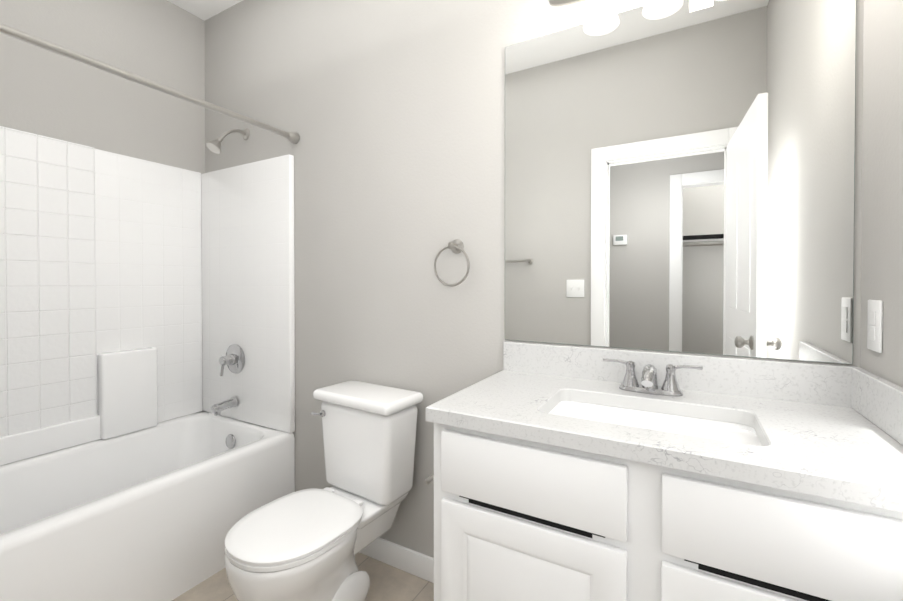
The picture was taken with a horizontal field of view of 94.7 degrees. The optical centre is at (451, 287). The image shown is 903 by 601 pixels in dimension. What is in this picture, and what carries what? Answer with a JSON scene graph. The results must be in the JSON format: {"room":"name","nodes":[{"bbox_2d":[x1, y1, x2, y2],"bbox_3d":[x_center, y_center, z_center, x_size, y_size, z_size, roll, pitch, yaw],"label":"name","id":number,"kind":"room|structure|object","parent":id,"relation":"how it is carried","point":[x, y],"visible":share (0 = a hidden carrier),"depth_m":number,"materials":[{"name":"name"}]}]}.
{"room":"bathroom","nodes":[
{"label":"bathroom","id":0,"kind":"room"},
{"bbox_2d":[0,0,204,173],"bbox_3d":[-1.835,-0.177,1.740,0.120,2.670,1.540,0,1,29],"label":"wall","id":1,"kind":"structure","parent":0,"point":[45,92],"depth_m":1.98,"materials":[{"name":"grey paint"}]},
{"bbox_2d":[167,0,242,20],"bbox_3d":[-0.545,-1.556,1.071,3.011,0.100,1.660,0,1,29],"label":"ceiling","id":2,"kind":"structure","parent":0,"point":[204,10],"depth_m":2.25,"materials":[{"name":"paint"}]},
{"bbox_2d":[172,552,433,600],"bbox_3d":[-0.545,1.214,1.099,3.011,0.100,1.660,0,1,29],"label":"floor","id":3,"kind":"structure","parent":0,"point":[389,582],"depth_m":1.61,"materials":[{"name":"tile"}]},
{"bbox_2d":[0,411,294,600],"bbox_3d":[-1.430,0.933,1.592,0.736,0.452,1.414,0,1,29],"label":"bathtub","id":4,"kind":"object","parent":3,"relation":"on","point":[159,511],"visible":0.94,"depth_m":1.64,"materials":[{"name":"white plastic"}]},
{"bbox_2d":[0,126,294,465],"bbox_3d":[-1.428,0.032,1.583,0.741,1.346,1.416,0,1,29],"label":"tub surround","id":5,"kind":"object","parent":4,"relation":"on","point":[136,294],"visible":0.98,"depth_m":2.01,"materials":[{"name":"white plastic"}]},
{"bbox_2d":[211,397,237,415],"bbox_3d":[-1.172,0.611,2.147,0.052,0.070,0.125,0,1,29],"label":"tub spout","id":6,"kind":"object","parent":5,"relation":"attached to","point":[217,409],"visible":1,"depth_m":2.13,"materials":[{"name":"silver metal"}]},
{"bbox_2d":[219,344,244,375],"bbox_3d":[-1.161,0.376,2.164,0.156,0.157,0.082,0,1,29],"label":"tub valve","id":7,"kind":"object","parent":5,"relation":"attached to","point":[233,359],"visible":1,"depth_m":2.17,"materials":[{"name":"silver metal"}]},
{"bbox_2d":[225,380,423,600],"bbox_3d":[-0.429,0.783,1.454,0.414,0.756,0.656,0,1,29],"label":"toilet","id":8,"kind":"object","parent":3,"relation":"on","point":[305,545],"visible":1,"depth_m":1.46,"materials":[{"name":"white ceramic"}]},
{"bbox_2d":[434,423,902,600],"bbox_3d":[0.477,0.748,1.035,0.928,0.834,0.516,0,1,29],"label":"vanity cabinet","id":9,"kind":"object","parent":3,"relation":"on","point":[515,519],"visible":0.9,"depth_m":0.82,"materials":[{"name":"white paint"}]},
{"bbox_2d":[423,473,433,484],"bbox_3d":[-0.007,0.523,1.183,0.060,0.039,0.175,0,1,29],"label":"paper holder","id":10,"kind":"object","parent":9,"relation":"attached to","point":[428,480],"visible":0.06,"depth_m":1.13,"materials":[{"name":"silver metal"}]},
{"bbox_2d":[426,341,902,511],"bbox_3d":[0.472,0.262,1.030,0.936,0.135,0.524,0,1,29],"label":"countertop","id":11,"kind":"structure","parent":9,"relation":"on","point":[835,432],"depth_m":0.96,"materials":[{"name":"white stone"}]},
{"bbox_2d":[603,358,702,396],"bbox_3d":[0.537,0.251,1.131,0.253,0.085,0.150,0,1,29],"label":"faucet","id":12,"kind":"object","parent":11,"relation":"on","point":[649,385],"visible":0.98,"depth_m":1.14,"materials":[{"name":"silver metal"}]},
{"bbox_2d":[548,401,761,445],"bbox_3d":[0.460,0.407,0.997,0.514,0.152,0.316,0,1,29],"label":"sink","id":13,"kind":"object","parent":11,"relation":"in","point":[718,430],"visible":0.08,"depth_m":1.06,"materials":[{"name":"white ceramic"}]},
{"bbox_2d":[205,0,863,557],"bbox_3d":[-0.168,-0.177,1.756,3.011,2.670,0.120,0,1,29],"label":"wall","id":14,"kind":"structure","parent":0,"point":[391,112],"depth_m":1.73,"materials":[{"name":"grey paint"}]},
{"bbox_2d":[0,23,299,143],"bbox_3d":[-1.098,-0.715,1.390,0.052,0.052,1.418,0,1,29],"label":"shower curtain rod","id":15,"kind":"object","parent":14,"relation":"attached to","point":[293,137],"visible":1,"depth_m":1.41,"materials":[{"name":"silver metal"}]},
{"bbox_2d":[206,128,249,153],"bbox_3d":[-1.131,-0.752,2.103,0.072,0.173,0.206,0,1,29],"label":"shower head","id":16,"kind":"object","parent":14,"relation":"attached to","point":[214,146],"visible":1,"depth_m":2.06},
{"bbox_2d":[359,537,433,582],"bbox_3d":[-0.288,1.112,1.759,1.086,0.092,0.014,0,1,29],"label":"baseboard","id":17,"kind":"structure","parent":14,"relation":"attached to","point":[413,562],"depth_m":1.69,"materials":[{"name":"white paint"}]},
{"bbox_2d":[434,239,469,286],"bbox_3d":[0.007,-0.094,1.555,0.153,0.179,0.060,0,1,29],"label":"towel ring","id":18,"kind":"object","parent":14,"relation":"attached to","point":[455,246],"visible":1,"depth_m":1.55,"materials":[{"name":"silver metal"}]},
{"bbox_2d":[548,0,585,5],"bbox_3d":[0.569,-0.975,1.145,0.670,0.132,0.209,0,1,29],"label":"sconce","id":19,"kind":"object","parent":14,"relation":"attached to","point":[560,2],"visible":1,"depth_m":1.37,"materials":[{"name":"white glass"}]},
{"bbox_2d":[505,0,855,363],"bbox_3d":[0.593,-0.331,1.254,0.923,1.038,0.005,0,1,29],"label":"mirror","id":20,"kind":"object","parent":14,"relation":"attached to","point":[679,177],"visible":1,"depth_m":1.20,"materials":[{"name":"clear glass"}]},
{"bbox_2d":[689,0,712,12],"bbox_3d":[0.708,-0.816,1.180,0.058,0.052,0.001,0,1,29],"label":"label","id":21,"kind":"object","parent":20,"relation":"attached to","point":[695,5],"visible":1,"depth_m":1.18,"materials":[{"name":"white paper"}]},
{"bbox_2d":[860,0,902,387],"bbox_3d":[0.686,-0.163,0.325,0.120,2.670,1.540,0,1,29],"label":"wall","id":22,"kind":"structure","parent":0,"point":[882,218],"depth_m":0.91,"materials":[{"name":"grey paint"}]},
{"bbox_2d":[867,299,882,352],"bbox_3d":[0.958,0.086,0.944,0.008,0.116,0.072,0,1,29],"label":"light switch","id":23,"kind":"object","parent":22,"relation":"attached to","point":[874,324],"visible":0.98,"depth_m":0.93,"materials":[{"name":"white plastic"}]}
]}

